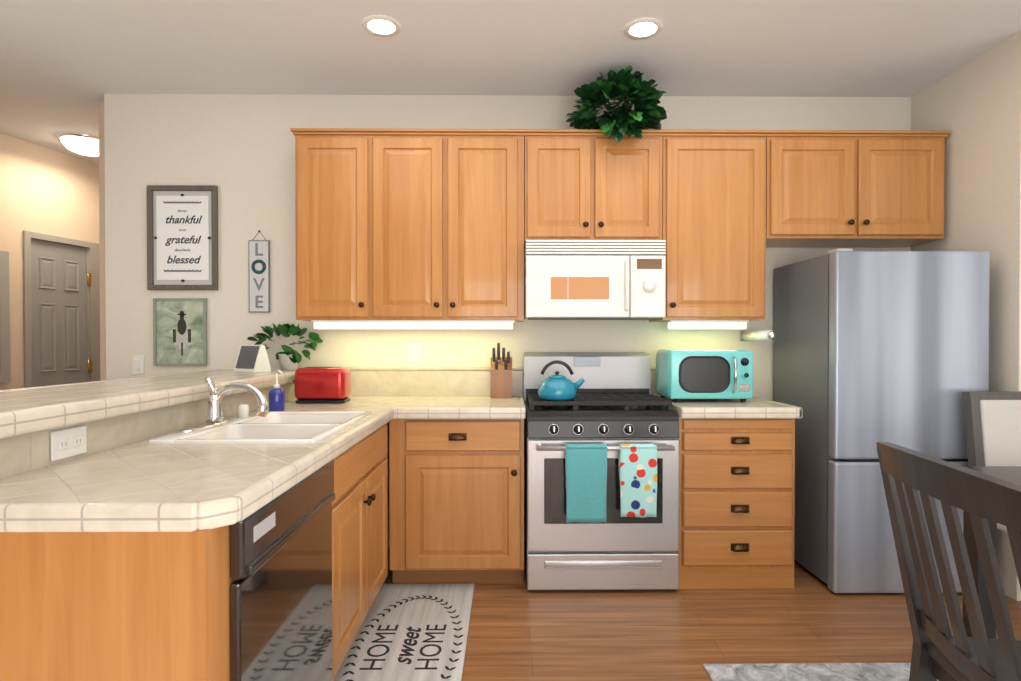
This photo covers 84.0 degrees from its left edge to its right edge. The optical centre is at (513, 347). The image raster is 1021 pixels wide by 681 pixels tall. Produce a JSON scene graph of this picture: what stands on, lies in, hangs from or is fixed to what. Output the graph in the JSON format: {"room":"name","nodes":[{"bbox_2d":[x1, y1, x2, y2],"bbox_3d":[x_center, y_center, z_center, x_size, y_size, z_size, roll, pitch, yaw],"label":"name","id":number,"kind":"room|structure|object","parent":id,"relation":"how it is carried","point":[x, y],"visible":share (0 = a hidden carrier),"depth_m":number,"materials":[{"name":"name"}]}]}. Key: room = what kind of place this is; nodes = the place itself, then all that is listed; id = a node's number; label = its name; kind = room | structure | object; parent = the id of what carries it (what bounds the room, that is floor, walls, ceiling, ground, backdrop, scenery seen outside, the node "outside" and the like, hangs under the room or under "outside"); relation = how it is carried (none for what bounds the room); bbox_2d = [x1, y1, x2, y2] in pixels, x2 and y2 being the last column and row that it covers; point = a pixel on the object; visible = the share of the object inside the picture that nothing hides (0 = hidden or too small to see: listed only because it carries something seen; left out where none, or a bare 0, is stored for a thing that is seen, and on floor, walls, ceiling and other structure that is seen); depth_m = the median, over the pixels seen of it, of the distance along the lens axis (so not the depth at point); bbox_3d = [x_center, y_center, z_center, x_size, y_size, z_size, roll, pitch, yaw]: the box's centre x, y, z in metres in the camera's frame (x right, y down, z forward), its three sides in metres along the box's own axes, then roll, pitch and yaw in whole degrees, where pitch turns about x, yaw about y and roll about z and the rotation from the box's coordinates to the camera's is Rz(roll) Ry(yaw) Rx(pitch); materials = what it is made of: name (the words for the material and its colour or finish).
{"room":"dining room and kitchen","nodes":[
{"label":"dining room and kitchen","id":0,"kind":"room"},
{"bbox_2d":[0,132,98,389],"bbox_3d":[-4.197,-0.137,1.920,0.120,2.745,8.700,0,1,13],"label":"wall","id":1,"kind":"structure","parent":0,"point":[46,190],"depth_m":4.26,"materials":[{"name":"paint"}]},
{"bbox_2d":[0,250,9,382],"bbox_3d":[-3.735,-0.211,3.622,0.030,0.940,0.925,0,1,13],"label":"window","id":2,"kind":"structure","parent":1,"relation":"in","point":[4,326],"depth_m":4.04,"materials":[{"name":"grey"}]},
{"bbox_2d":[23,230,99,387],"bbox_3d":[-3.604,0.174,4.498,0.138,2.075,0.605,0,1,13],"label":"door","id":3,"kind":"structure","parent":1,"relation":"attached to","point":[61,308],"depth_m":4.47,"materials":[{"name":"grey wood"}]},
{"bbox_2d":[98,102,105,380],"bbox_3d":[-2.536,-0.165,4.834,0.118,2.745,2.590,0,1,-1],"label":"wall","id":4,"kind":"structure","parent":0,"point":[102,247],"depth_m":3.52,"materials":[{"name":"paint"}]},
{"bbox_2d":[104,94,911,547],"bbox_3d":[0.048,-0.152,3.505,5.018,2.745,0.120,0,1,-1],"label":"wall","id":5,"kind":"structure","parent":0,"point":[238,150],"depth_m":3.43,"materials":[{"name":"paint"}]},
{"bbox_2d":[132,355,143,373],"bbox_3d":[-2.265,0.105,3.418,0.070,0.115,0.010,0,1,-1],"label":"light switch","id":6,"kind":"object","parent":5,"relation":"attached to","point":[137,364],"visible":1,"depth_m":3.42,"materials":[{"name":"white plastic"}]},
{"bbox_2d":[153,298,206,365],"bbox_3d":[-2.006,-0.091,3.413,0.312,0.405,0.020,0,1,-1],"label":"framed picture","id":7,"kind":"object","parent":5,"relation":"attached to","point":[179,331],"visible":1,"depth_m":3.41},
{"bbox_2d":[147,185,217,289],"bbox_3d":[-1.988,-0.656,3.405,0.415,0.625,0.026,0,1,-1],"label":"sign frame","id":8,"kind":"object","parent":5,"relation":"attached to","point":[182,237],"visible":1,"depth_m":3.40,"materials":[{"name":"grey wood"}]},
{"bbox_2d":[0,395,411,494],"bbox_3d":[-0.914,0.332,2.313,0.650,0.050,2.247,0,1,-1],"label":"backsplash","id":9,"kind":"structure","parent":5,"relation":"attached to","point":[158,442],"depth_m":1.75,"materials":[{"name":"beige tile"}]},
{"bbox_2d":[248,230,269,312],"bbox_3d":[-1.533,-0.456,3.412,0.125,0.495,0.024,0,1,-1],"label":"love sign","id":10,"kind":"object","parent":5,"relation":"attached to","point":[259,272],"visible":1,"depth_m":3.41,"materials":[{"name":"grey wood"}]},
{"bbox_2d":[290,128,373,323],"bbox_3d":[-0.993,-0.674,3.262,0.414,1.045,0.327,0,1,-1],"label":"upper cabinet","id":11,"kind":"object","parent":5,"relation":"attached to","point":[334,169],"depth_m":3.10,"materials":[{"name":"brown wood"}]},
{"bbox_2d":[224,395,525,526],"bbox_3d":[-0.297,0.332,2.319,0.724,0.057,2.247,0,1,-1],"label":"countertop","id":12,"kind":"structure","parent":5,"relation":"attached to","point":[247,501],"depth_m":1.93,"materials":[{"name":"beige tile"}]},
{"bbox_2d":[177,377,267,433],"bbox_3d":[-1.051,0.204,2.183,0.242,0.183,0.472,0,1,-1],"label":"faucet","id":13,"kind":"object","parent":12,"relation":"on","point":[215,423],"depth_m":2.15,"materials":[{"name":"silver metal"}]},
{"bbox_2d":[269,370,284,410],"bbox_3d":[-1.114,0.204,2.672,0.080,0.196,0.080,0,1,-1],"label":"soap dispenser","id":14,"kind":"object","parent":12,"relation":"on","point":[276,397],"visible":0.98,"depth_m":2.65,"materials":[{"name":"blue plastic"}]},
{"bbox_2d":[293,367,350,403],"bbox_3d":[-1.044,0.203,3.079,0.290,0.190,0.165,0,1,-1],"label":"toaster","id":15,"kind":"object","parent":12,"relation":"on","point":[322,385],"visible":1,"depth_m":3.00,"materials":[{"name":"red metal"}]},
{"bbox_2d":[406,342,421,360],"bbox_3d":[-0.602,0.027,3.434,0.095,0.115,0.010,0,1,-1],"label":"light switch","id":16,"kind":"object","parent":5,"relation":"attached to","point":[413,351],"visible":1,"depth_m":3.43,"materials":[{"name":"white plastic"}]},
{"bbox_2d":[370,128,525,323],"bbox_3d":[-0.364,-0.674,3.268,0.844,1.045,0.327,0,1,-1],"label":"upper cabinet","id":17,"kind":"object","parent":5,"relation":"attached to","point":[464,229],"depth_m":3.11,"materials":[{"name":"brown wood"}]},
{"bbox_2d":[524,239,665,319],"bbox_3d":[0.442,-0.372,3.231,0.753,0.421,0.425,0,1,-1],"label":"microwave","id":18,"kind":"object","parent":5,"relation":"attached to","point":[565,279],"depth_m":3.05,"materials":[{"name":"white plastic"}]},
{"bbox_2d":[526,129,665,235],"bbox_3d":[0.443,-0.892,3.275,0.762,0.609,0.327,0,1,-1],"label":"upper cabinet","id":19,"kind":"object","parent":5,"relation":"attached to","point":[580,182],"depth_m":3.11,"materials":[{"name":"brown wood"}]},
{"bbox_2d":[565,65,666,142],"bbox_3d":[0.575,-1.294,3.152,0.583,0.430,0.530,0,1,-1],"label":"ivy plant","id":20,"kind":"object","parent":19,"relation":"on","point":[627,87],"visible":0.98,"depth_m":3.02,"materials":[{"name":"green plant"}]},
{"bbox_2d":[654,395,679,414],"bbox_3d":[0.831,0.324,3.136,0.001,0.050,0.637,0,1,-1],"label":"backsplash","id":21,"kind":"structure","parent":5,"relation":"attached to","point":[677,409],"depth_m":2.91,"materials":[{"name":"beige tile"}]},
{"bbox_2d":[649,130,773,323],"bbox_3d":[1.114,-0.674,3.283,0.572,1.045,0.327,0,1,-1],"label":"upper cabinet","id":22,"kind":"object","parent":5,"relation":"attached to","point":[718,181],"depth_m":3.12,"materials":[{"name":"brown wood"}]},
{"bbox_2d":[740,330,777,340],"bbox_3d":[1.413,-0.065,3.268,0.060,0.060,0.378,0,1,-1],"label":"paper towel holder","id":23,"kind":"object","parent":5,"relation":"attached to","point":[768,335],"visible":1,"depth_m":3.22,"materials":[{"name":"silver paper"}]},
{"bbox_2d":[770,130,950,247],"bbox_3d":[1.900,-0.901,3.289,0.992,0.591,0.327,0,1,-1],"label":"upper cabinet","id":24,"kind":"object","parent":5,"relation":"attached to","point":[829,188],"depth_m":3.13,"materials":[{"name":"brown wood"}]},
{"bbox_2d":[0,0,1020,163],"bbox_3d":[-0.325,-1.559,1.867,10.000,0.100,8.600,0,1,-1],"label":"ceiling","id":25,"kind":"structure","parent":0,"point":[66,66],"depth_m":2.88,"materials":[{"name":"paint"}]},
{"bbox_2d":[58,133,98,155],"bbox_3d":[-3.168,-1.483,4.210,0.340,0.094,0.340,0,1,-1],"label":"hall ceiling light","id":26,"kind":"object","parent":25,"relation":"attached to","point":[84,144],"visible":0.81,"depth_m":4.11,"materials":[{"name":"white glass"}]},
{"bbox_2d":[361,15,400,36],"bbox_3d":[-0.623,-1.513,2.675,0.184,0.006,0.184,0,1,-1],"label":"recessed light","id":27,"kind":"object","parent":25,"relation":"in","point":[382,24],"visible":1,"depth_m":2.67,"materials":[{"name":"white plastic"}]},
{"bbox_2d":[623,18,662,39],"bbox_3d":[0.617,-1.513,2.697,0.184,0.006,0.184,0,1,-1],"label":"recessed light","id":28,"kind":"object","parent":25,"relation":"in","point":[640,27],"visible":1,"depth_m":2.69,"materials":[{"name":"white plastic"}]},
{"bbox_2d":[383,548,1020,680],"bbox_3d":[-0.325,1.286,1.894,10.000,0.100,8.600,0,1,-1],"label":"floor","id":29,"kind":"structure","parent":0,"point":[519,632],"depth_m":2.46,"materials":[{"name":"laminate"}]},
{"bbox_2d":[0,375,303,478],"bbox_3d":[-1.470,0.712,2.282,0.438,1.040,2.304,0,1,-1],"label":"raised bar","id":30,"kind":"object","parent":29,"relation":"on","point":[21,450],"depth_m":1.76,"materials":[{"name":"beige tile"}]},
{"bbox_2d":[0,379,293,434],"bbox_3d":[-1.478,0.192,2.251,0.560,0.001,2.357,0,1,-1],"label":"countertop","id":31,"kind":"structure","parent":30,"relation":"on","point":[31,426],"depth_m":1.71,"materials":[{"name":"beige tile"}]},
{"bbox_2d":[234,345,270,371],"bbox_3d":[-1.474,0.062,3.198,0.190,0.150,0.105,0,1,31],"label":"smart display","id":32,"kind":"object","parent":31,"relation":"on","point":[252,358],"visible":0.94,"depth_m":3.16,"materials":[{"name":"white plastic"}]},
{"bbox_2d":[247,323,322,369],"bbox_3d":[-1.355,-0.005,3.332,0.444,0.282,0.185,0,1,-1],"label":"potted plant","id":33,"kind":"object","parent":30,"relation":"on","point":[289,358],"visible":0.94,"depth_m":3.32,"materials":[{"name":"green plant"}]},
{"bbox_2d":[0,451,339,680],"bbox_3d":[-0.910,0.802,1.513,0.642,0.875,0.752,0,1,-1],"label":"base cabinet","id":34,"kind":"object","parent":29,"relation":"on","point":[214,525],"depth_m":1.14,"materials":[{"name":"brown wood"}]},
{"bbox_2d":[304,403,399,406],"bbox_3d":[-0.914,0.357,2.288,0.650,0.001,2.297,0,1,-1],"label":"countertop","id":35,"kind":"structure","parent":34,"relation":"on","point":[339,404],"depth_m":2.92,"materials":[{"name":"beige tile"}]},
{"bbox_2d":[176,423,343,454],"bbox_3d":[-0.881,0.399,2.025,0.432,0.200,0.352,0,1,-1],"label":"sink","id":36,"kind":"object","parent":35,"relation":"in","point":[229,438],"depth_m":1.86,"materials":[{"name":"white ceramic"}]},
{"bbox_2d":[232,411,367,422],"bbox_3d":[-0.885,0.396,2.395,0.432,0.200,0.352,0,1,-1],"label":"sink","id":37,"kind":"object","parent":35,"relation":"in","point":[265,416],"depth_m":2.56,"materials":[{"name":"white ceramic"}]},
{"bbox_2d":[168,419,395,665],"bbox_3d":[-0.919,0.794,2.371,0.642,0.875,0.965,0,1,-1],"label":"base cabinet","id":38,"kind":"object","parent":29,"relation":"on","point":[364,471],"depth_m":2.32,"materials":[{"name":"brown wood"}]},
{"bbox_2d":[333,583,474,680],"bbox_3d":[-0.434,1.226,2.315,0.480,0.011,1.205,0,1,-1],"label":"kitchen mat","id":39,"kind":"object","parent":29,"relation":"on","point":[412,632],"visible":1,"depth_m":2.39,"materials":[{"name":"grey fabric"}]},
{"bbox_2d":[396,403,523,583],"bbox_3d":[-0.288,0.786,3.144,0.678,0.875,0.607,0,1,-1],"label":"base cabinet","id":40,"kind":"object","parent":29,"relation":"on","point":[460,482],"depth_m":2.84,"materials":[{"name":"brown wood"}]},
{"bbox_2d":[491,342,511,397],"bbox_3d":[-0.070,0.134,3.333,0.126,0.323,0.157,0,1,-1],"label":"knife block","id":41,"kind":"object","parent":40,"relation":"on","point":[501,377],"visible":1,"depth_m":3.29,"materials":[{"name":"brown wood"}]},
{"bbox_2d":[524,352,678,589],"bbox_3d":[0.444,0.629,3.089,0.756,1.189,0.710,0,1,-1],"label":"range","id":42,"kind":"object","parent":29,"relation":"on","point":[601,480],"visible":0.96,"depth_m":2.82,"materials":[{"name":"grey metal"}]},
{"bbox_2d":[538,360,584,400],"bbox_3d":[0.250,0.171,2.980,0.246,0.204,0.206,0,1,-1],"label":"kettle","id":43,"kind":"object","parent":42,"relation":"on","point":[556,387],"visible":1,"depth_m":2.92,"materials":[{"name":"teal metal"}]},
{"bbox_2d":[676,403,794,588],"bbox_3d":[1.129,0.786,3.158,0.592,0.875,0.607,0,1,-1],"label":"base cabinet","id":44,"kind":"object","parent":29,"relation":"on","point":[737,476],"depth_m":2.86,"materials":[{"name":"brown wood"}]},
{"bbox_2d":[744,397,802,418],"bbox_3d":[1.134,0.324,3.133,0.606,0.057,0.649,0,1,-1],"label":"countertop","id":45,"kind":"structure","parent":44,"relation":"on","point":[759,402],"depth_m":2.97,"materials":[{"name":"beige tile"}]},
{"bbox_2d":[656,349,752,401],"bbox_3d":[1.066,0.156,3.182,0.456,0.282,0.352,0,1,-1],"label":"microwave","id":46,"kind":"object","parent":45,"relation":"on","point":[704,373],"visible":1,"depth_m":3.04,"materials":[{"name":"teal plastic"}]},
{"bbox_2d":[703,663,938,680],"bbox_3d":[2.063,1.238,1.163,2.640,0.008,2.090,0,1,-1],"label":"area rug","id":47,"kind":"object","parent":29,"relation":"on","point":[820,672],"visible":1,"depth_m":2.13,"materials":[{"name":"grey fabric"}]},
{"bbox_2d":[876,442,1020,680],"bbox_3d":[1.190,0.739,1.208,0.579,0.987,0.580,0,1,7],"label":"dining chair","id":48,"kind":"object","parent":47,"relation":"on","point":[940,652],"visible":1,"depth_m":1.26,"materials":[{"name":"brown wood"}]},
{"bbox_2d":[963,466,1020,638],"bbox_3d":[2.240,0.855,1.409,1.080,0.754,1.685,0,1,-1],"label":"dining table","id":49,"kind":"object","parent":47,"relation":"on","point":[1011,474],"visible":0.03,"depth_m":2.13,"materials":[{"name":"brown wood"}]},
{"bbox_2d":[773,249,989,592],"bbox_3d":[1.958,0.368,3.111,0.765,1.711,0.655,0,1,-1],"label":"fridge","id":50,"kind":"object","parent":29,"relation":"on","point":[871,348],"visible":0.69,"depth_m":2.78,"materials":[{"name":"grey metal"}]},
{"bbox_2d":[962,391,1020,532],"bbox_3d":[2.395,0.717,2.478,0.460,1.007,0.522,0,1,-1],"label":"dining chair","id":51,"kind":"object","parent":29,"relation":"on","point":[993,426],"visible":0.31,"depth_m":2.67,"materials":[{"name":"fabric"}]},
{"bbox_2d":[680,407,795,418],"bbox_3d":[1.137,0.327,2.824,0.606,0.057,0.032,0,1,-1],"label":"countertop","id":52,"kind":"structure","parent":0,"relation":"attached to","point":[685,412],"depth_m":2.81,"materials":[{"name":"beige tile"}]},
{"bbox_2d":[911,31,1020,600],"bbox_3d":[2.496,-0.148,3.098,0.130,2.745,0.738,0,1,-1],"label":"wall","id":53,"kind":"structure","parent":0,"point":[973,106],"depth_m":2.88,"materials":[{"name":"paint"}]}
]}

